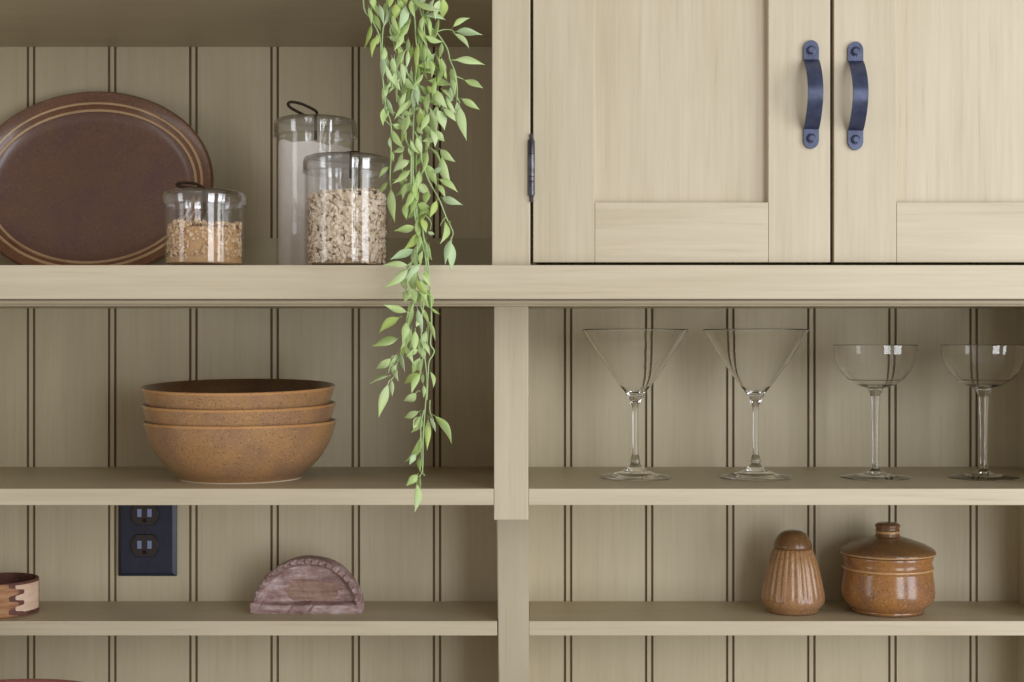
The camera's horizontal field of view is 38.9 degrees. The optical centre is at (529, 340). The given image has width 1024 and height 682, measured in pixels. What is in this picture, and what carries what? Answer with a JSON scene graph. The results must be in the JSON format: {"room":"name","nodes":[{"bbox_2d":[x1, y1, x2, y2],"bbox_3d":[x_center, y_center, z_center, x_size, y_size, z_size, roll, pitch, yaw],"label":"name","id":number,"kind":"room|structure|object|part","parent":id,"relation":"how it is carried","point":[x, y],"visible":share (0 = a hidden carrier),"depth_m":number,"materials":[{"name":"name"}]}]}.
{"room":"kitchen","nodes":[
{"label":"kitchen","id":0,"kind":"room"},
{"bbox_2d":[0,47,1022,681],"bbox_3d":[-0.059,-0.122,1.797,1.563,1.195,0.014,0,0,0],"label":"wall","id":1,"kind":"structure","parent":0,"point":[71,379],"depth_m":1.79,"materials":[{"name":"paint"}]},
{"bbox_2d":[118,505,176,575],"bbox_3d":[-0.471,0.232,1.785,0.072,0.114,0.009,0,0,0],"label":"electrical outlet","id":2,"kind":"object","parent":1,"relation":"attached to","point":[147,534],"visible":0.91,"depth_m":1.78,"materials":[{"name":"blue plastic"}]},
{"bbox_2d":[131,534,158,556],"bbox_3d":[-0.473,0.252,1.782,0.034,0.028,0.003,0,0,0],"label":"receptacle","id":3,"kind":"object","parent":2,"relation":"attached to","point":[142,545],"depth_m":1.78,"materials":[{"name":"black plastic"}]},
{"bbox_2d":[131,505,158,524],"bbox_3d":[-0.473,0.213,1.782,0.034,0.028,0.003,0,0,0],"label":"receptacle","id":4,"kind":"object","parent":2,"relation":"attached to","point":[140,514],"depth_m":1.78,"materials":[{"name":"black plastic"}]},
{"bbox_3d":[-0.019,0.475,1.495,1.643,0.040,0.590,0,0,0],"label":"countertop","id":5,"kind":"structure","parent":1,"relation":"attached to","visible":0},
{"bbox_2d":[0,679,80,681],"bbox_3d":[-0.539,0.411,1.451,0.252,0.088,0.252,0,0,0],"label":"serving bowl","id":6,"kind":"object","parent":5,"relation":"on","point":[3,680],"visible":1,"depth_m":1.57,"materials":[{"name":"brown ceramic"}]},
{"bbox_2d":[0,0,1023,681],"bbox_3d":[0.001,-0.133,1.580,1.523,1.175,0.420,0,0,0],"label":"shelving unit","id":7,"kind":"object","parent":5,"relation":"on","point":[496,272],"visible":0.95,"depth_m":1.52,"materials":[{"name":"beige paint"}]},
{"bbox_2d":[0,572,38,618],"bbox_3d":[-0.628,0.301,1.716,0.093,0.040,0.092,0,0,0],"label":"box","id":8,"kind":"object","parent":7,"relation":"on","point":[19,592],"visible":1,"depth_m":1.69,"materials":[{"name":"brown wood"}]},
{"bbox_2d":[0,91,213,264],"bbox_3d":[-0.526,-0.188,1.741,0.294,0.231,0.070,0,0,0],"label":"oval platter","id":9,"kind":"object","parent":7,"relation":"on","point":[84,176],"visible":0.84,"depth_m":1.75,"materials":[{"name":"ceramic"}]},
{"bbox_2d":[166,218,241,264],"bbox_3d":[-0.326,-0.099,1.452,0.075,0.045,0.074,0,0,0],"label":"granola","id":10,"kind":"object","parent":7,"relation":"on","point":[196,242],"visible":1,"depth_m":1.42,"materials":[{"name":"brown food"}]},
{"bbox_2d":[161,181,246,210],"bbox_3d":[-0.326,-0.116,1.452,0.084,0.089,0.084,0,0,0],"label":"lid","id":11,"kind":"object","parent":7,"relation":"on","point":[200,191],"visible":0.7,"depth_m":1.45,"materials":[{"name":"clear glass"}]},
{"bbox_3d":[-0.326,-0.143,1.452,0.084,0.015,0.084,0,0,0],"label":"lid","id":12,"kind":"part","parent":11,"relation":"part of","materials":[{"name":"clear glass"}]},
{"bbox_2d":[142,418,336,483],"bbox_3d":[-0.327,0.122,1.640,0.216,0.066,0.216,0,0,0],"label":"stoneware bowl","id":13,"kind":"object","parent":7,"relation":"on","point":[279,453],"visible":0.92,"depth_m":1.56,"materials":[{"name":"beige ceramic"}]},
{"bbox_2d":[141,400,335,426],"bbox_3d":[-0.328,0.103,1.638,0.216,0.066,0.216,-1,2,-19],"label":"stoneware bowl","id":14,"kind":"object","parent":13,"relation":"on","point":[315,414],"visible":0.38,"depth_m":1.55,"materials":[{"name":"beige ceramic"}]},
{"bbox_2d":[140,379,334,409],"bbox_3d":[-0.328,0.082,1.635,0.215,0.073,0.215,0,0,43],"label":"stoneware bowl","id":15,"kind":"object","parent":14,"relation":"on","point":[213,394],"visible":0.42,"depth_m":1.57,"materials":[{"name":"beige ceramic"}]},
{"bbox_2d":[0,0,491,46],"bbox_3d":[-0.370,-0.375,1.583,0.741,0.024,0.414,0,0,0],"label":"shelf","id":16,"kind":"object","parent":7,"relation":"attached to","point":[23,23],"depth_m":1.66,"materials":[{"name":"paint"}]},
{"bbox_2d":[0,467,493,504],"bbox_3d":[-0.389,0.164,1.657,0.703,0.017,0.265,0,0,0],"label":"shelf","id":17,"kind":"object","parent":7,"relation":"attached to","point":[18,485],"depth_m":1.53,"materials":[{"name":"paint"}]},
{"bbox_2d":[0,601,497,635],"bbox_3d":[-0.389,0.329,1.726,0.703,0.017,0.128,0,0,0],"label":"shelf","id":18,"kind":"object","parent":7,"relation":"attached to","point":[53,618],"depth_m":1.67,"materials":[{"name":"paint"}]},
{"bbox_2d":[250,555,364,613],"bbox_3d":[-0.263,0.288,1.721,0.132,0.065,0.036,0,0,0],"label":"napkin holder","id":19,"kind":"object","parent":18,"relation":"on","point":[307,584],"depth_m":1.72,"materials":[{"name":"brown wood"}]},
{"bbox_2d":[273,101,357,140],"bbox_3d":[-0.230,-0.164,1.552,0.090,0.184,0.090,0,0,0],"label":"lid","id":20,"kind":"object","parent":7,"relation":"on","point":[316,120],"visible":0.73,"depth_m":1.55,"materials":[{"name":"clear glass"}]},
{"bbox_2d":[278,139,352,264],"bbox_3d":[-0.230,-0.144,1.552,0.079,0.138,0.079,0,0,0],"label":"flour","id":21,"kind":"object","parent":20,"relation":"in","point":[294,186],"visible":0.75,"depth_m":1.52,"materials":[{"name":"white food"}]},
{"bbox_3d":[-0.230,-0.228,1.552,0.090,0.020,0.090,0,0,0],"label":"lid","id":22,"kind":"part","parent":20,"relation":"part of","materials":[{"name":"clear glass"}]},
{"bbox_2d":[302,151,389,177],"bbox_3d":[-0.184,-0.133,1.455,0.088,0.121,0.088,0,0,0],"label":"lid","id":23,"kind":"object","parent":7,"relation":"on","point":[350,157],"visible":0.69,"depth_m":1.45,"materials":[{"name":"clear glass"}]},
{"bbox_2d":[307,187,386,264],"bbox_3d":[-0.184,-0.115,1.455,0.080,0.078,0.080,0,0,-27],"label":"rolled oats","id":24,"kind":"object","parent":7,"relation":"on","point":[346,226],"visible":0.98,"depth_m":1.42,"materials":[{"name":"beige food"}]},
{"bbox_2d":[363,0,484,512],"bbox_3d":[-0.097,-0.116,1.363,0.113,0.550,0.115,0,0,0],"label":"trailing vine","id":25,"kind":"object","parent":7,"relation":"hanging from","point":[397,32],"visible":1,"depth_m":1.32,"materials":[{"name":"green plant"}]},
{"bbox_3d":[-0.140,-0.266,1.368,0.026,0.249,0.105,0,0,0],"label":"stem","id":26,"kind":"part","parent":25,"relation":"part of","materials":[{"name":"green plant"}]},
{"bbox_3d":[-0.130,-0.314,1.368,0.010,0.154,0.104,0,0,0],"label":"stem","id":27,"kind":"part","parent":25,"relation":"part of","materials":[{"name":"green plant"}]},
{"bbox_3d":[-0.124,-0.315,1.371,0.018,0.152,0.099,0,0,0],"label":"stem","id":28,"kind":"part","parent":25,"relation":"part of","materials":[{"name":"green plant"}]},
{"bbox_3d":[-0.115,-0.077,1.323,0.030,0.229,0.016,0,0,0],"label":"stem","id":29,"kind":"part","parent":25,"relation":"part of","materials":[{"name":"green plant"}]},
{"bbox_3d":[-0.106,-0.297,1.371,0.045,0.188,0.098,0,0,0],"label":"stem","id":30,"kind":"part","parent":25,"relation":"part of","materials":[{"name":"green plant"}]},
{"bbox_3d":[-0.103,-0.133,1.367,0.019,0.516,0.106,0,0,0],"label":"stem","id":31,"kind":"part","parent":25,"relation":"part of","materials":[{"name":"green plant"}]},
{"bbox_3d":[-0.098,0.092,1.323,0.004,0.059,0.004,0,0,0],"label":"stem","id":32,"kind":"part","parent":25,"relation":"part of","materials":[{"name":"green plant"}]},
{"bbox_3d":[-0.098,-0.288,1.326,0.003,0.083,0.010,0,0,41],"label":"stem","id":33,"kind":"part","parent":25,"relation":"part of","materials":[{"name":"green plant"}]},
{"bbox_3d":[-0.097,-0.015,1.325,0.009,0.037,0.004,0,0,28],"label":"stem","id":34,"kind":"part","parent":25,"relation":"part of","materials":[{"name":"green plant"}]},
{"bbox_3d":[-0.092,-0.026,1.321,0.008,0.159,0.016,0,0,30],"label":"stem","id":35,"kind":"part","parent":25,"relation":"part of","materials":[{"name":"green plant"}]},
{"bbox_3d":[-0.089,-0.143,1.325,0.037,0.101,0.012,0,0,0],"label":"stem","id":36,"kind":"part","parent":25,"relation":"part of","materials":[{"name":"green plant"}]},
{"bbox_3d":[-0.087,-0.305,1.370,0.043,0.171,0.099,0,0,0],"label":"stem","id":37,"kind":"part","parent":25,"relation":"part of","materials":[{"name":"green plant"}]},
{"bbox_3d":[-0.020,0.074,1.535,0.036,0.228,0.022,0,0,0],"label":"post","id":38,"kind":"part","parent":7,"relation":"part of","materials":[{"name":"beige paint"}]},
{"bbox_3d":[0.011,-0.056,1.381,1.503,0.032,0.022,0,0,0],"label":"rail","id":39,"kind":"part","parent":7,"relation":"part of","materials":[{"name":"beige paint"}]},
{"bbox_3d":[0.001,-0.037,1.441,1.483,0.005,0.058,0,0,0],"label":"moulding","id":40,"kind":"part","parent":7,"relation":"part of","materials":[{"name":"beige paint"}]},
{"bbox_3d":[-0.020,0.322,1.672,0.037,0.267,0.022,0,0,0],"label":"post","id":41,"kind":"part","parent":7,"relation":"part of","materials":[{"name":"paint"}]},
{"bbox_2d":[582,329,688,480],"bbox_3d":[0.119,0.071,1.645,0.121,0.168,0.121,0,0,39],"label":"martini glass","id":42,"kind":"object","parent":7,"relation":"on","point":[635,358],"visible":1,"depth_m":1.62,"materials":[{"name":"clear glass"}]},
{"bbox_3d":[0.119,0.102,1.645,0.028,0.089,0.028,0,0,0],"label":"stem","id":43,"kind":"part","parent":42,"relation":"part of","materials":[{"name":"clear glass"}]},
{"bbox_2d":[582,329,688,393],"bbox_3d":[0.119,0.023,1.645,0.121,0.074,0.121,0,0,0],"label":"bowl","id":44,"kind":"object","parent":42,"relation":"on","point":[635,358],"depth_m":1.61,"materials":[{"name":"clear glass"}]},
{"bbox_2d":[702,329,809,480],"bbox_3d":[0.256,0.071,1.646,0.121,0.168,0.121,0,0,-6],"label":"martini glass","id":45,"kind":"object","parent":7,"relation":"on","point":[755,358],"visible":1,"depth_m":1.62,"materials":[{"name":"clear glass"}]},
{"bbox_3d":[0.256,0.102,1.646,0.028,0.089,0.028,0,0,-34],"label":"stem","id":46,"kind":"part","parent":45,"relation":"part of","materials":[{"name":"clear glass"}]},
{"bbox_2d":[702,329,809,393],"bbox_3d":[0.256,0.023,1.646,0.121,0.074,0.121,0,0,-34],"label":"bowl","id":47,"kind":"object","parent":45,"relation":"on","point":[755,358],"depth_m":1.61,"materials":[{"name":"clear glass"}]},
{"bbox_2d":[528,0,1023,264],"bbox_3d":[0.304,-0.396,1.576,0.623,0.648,0.426,0,0,0],"label":"upper cabinet","id":48,"kind":"object","parent":7,"relation":"on","point":[662,131],"visible":1,"depth_m":1.39,"materials":[{"name":"paint"}]},
{"bbox_3d":[0.145,-0.348,1.400,0.178,0.442,0.005,0,0,0],"label":"door","id":49,"kind":"part","parent":48,"relation":"part of","materials":[{"name":"beige paint"}]},
{"bbox_3d":[0.145,-0.104,1.398,0.166,0.057,0.020,0,0,0],"label":"rail","id":50,"kind":"part","parent":48,"relation":"part of","materials":[{"name":"beige paint"}]},
{"bbox_3d":[0.269,-0.236,1.375,0.015,0.104,0.025,0,0,0],"label":"handle","id":51,"kind":"part","parent":48,"relation":"part of","materials":[{"name":"blue metal"}]},
{"bbox_3d":[0.311,-0.234,1.375,0.015,0.104,0.025,0,0,0],"label":"handle","id":52,"kind":"part","parent":48,"relation":"part of","materials":[{"name":"blue metal"}]},
{"bbox_3d":[0.434,-0.104,1.398,0.166,0.057,0.020,0,0,0],"label":"rail","id":53,"kind":"part","parent":48,"relation":"part of","materials":[{"name":"beige paint"}]},
{"bbox_3d":[0.434,-0.348,1.400,0.178,0.442,0.005,0,0,0],"label":"door","id":54,"kind":"part","parent":48,"relation":"part of","materials":[{"name":"beige paint"}]},
{"bbox_2d":[528,467,1023,504],"bbox_3d":[0.300,0.164,1.657,0.604,0.017,0.265,0,0,0],"label":"shelf","id":55,"kind":"object","parent":7,"relation":"attached to","point":[547,485],"depth_m":1.53,"materials":[{"name":"paint"}]},
{"bbox_2d":[529,601,1023,635],"bbox_3d":[0.300,0.329,1.726,0.603,0.017,0.128,0,0,0],"label":"shelf","id":56,"kind":"object","parent":7,"relation":"attached to","point":[546,618],"depth_m":1.67,"materials":[{"name":"paint"}]},
{"bbox_2d":[761,529,824,615],"bbox_3d":[0.312,0.273,1.720,0.075,0.097,0.075,0,0,0],"label":"salt shaker","id":57,"kind":"object","parent":7,"relation":"on","point":[792,585],"visible":1,"depth_m":1.70,"materials":[{"name":"ceramic"}]},
{"bbox_2d":[833,345,918,480],"bbox_3d":[0.392,0.080,1.645,0.095,0.151,0.095,0,0,9],"label":"coupe glass","id":58,"kind":"object","parent":7,"relation":"on","point":[875,368],"visible":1,"depth_m":1.62,"materials":[{"name":"clear glass"}]},
{"bbox_3d":[0.392,0.101,1.645,0.028,0.098,0.028,0,0,0],"label":"stem","id":59,"kind":"part","parent":58,"relation":"part of","materials":[{"name":"clear glass"}]},
{"bbox_2d":[833,345,918,388],"bbox_3d":[0.392,0.029,1.645,0.095,0.050,0.095,0,0,0],"label":"bowl","id":60,"kind":"object","parent":58,"relation":"on","point":[867,366],"depth_m":1.61,"materials":[{"name":"clear glass"}]},
{"bbox_2d":[839,522,936,616],"bbox_3d":[0.425,0.268,1.722,0.112,0.106,0.112,0,0,0],"label":"sugar pot","id":61,"kind":"object","parent":7,"relation":"on","point":[886,573],"visible":1,"depth_m":1.68,"materials":[{"name":"brown ceramic"}]},
{"bbox_3d":[0.425,0.224,1.722,0.029,0.017,0.029,0,0,0],"label":"knob","id":62,"kind":"part","parent":61,"relation":"part of","materials":[{"name":"ceramic"}]},
{"bbox_3d":[0.425,0.242,1.722,0.112,0.022,0.112,0,0,0],"label":"lid","id":63,"kind":"part","parent":61,"relation":"part of","materials":[{"name":"ceramic"}]},
{"bbox_2d":[940,345,1023,480],"bbox_3d":[0.515,0.080,1.645,0.095,0.151,0.095,0,0,-27],"label":"coupe glass","id":64,"kind":"object","parent":7,"relation":"on","point":[983,368],"visible":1,"depth_m":1.62,"materials":[{"name":"clear glass"}]},
{"bbox_2d":[940,345,1023,388],"bbox_3d":[0.515,0.029,1.645,0.095,0.050,0.095,0,0,27],"label":"bowl","id":65,"kind":"object","parent":64,"relation":"on","point":[975,366],"depth_m":1.61,"materials":[{"name":"clear glass"}]},
{"bbox_3d":[0.515,0.101,1.645,0.028,0.098,0.028,0,0,27],"label":"stem","id":66,"kind":"part","parent":64,"relation":"part of","materials":[{"name":"clear glass"}]},
{"bbox_3d":[0.613,0.322,1.725,0.022,0.267,0.128,0,0,0],"label":"panel","id":67,"kind":"part","parent":7,"relation":"part of","materials":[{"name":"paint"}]},
{"bbox_3d":[0.613,0.074,1.657,0.022,0.228,0.266,0,0,0],"label":"panel","id":68,"kind":"part","parent":7,"relation":"part of","materials":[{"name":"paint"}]}
]}

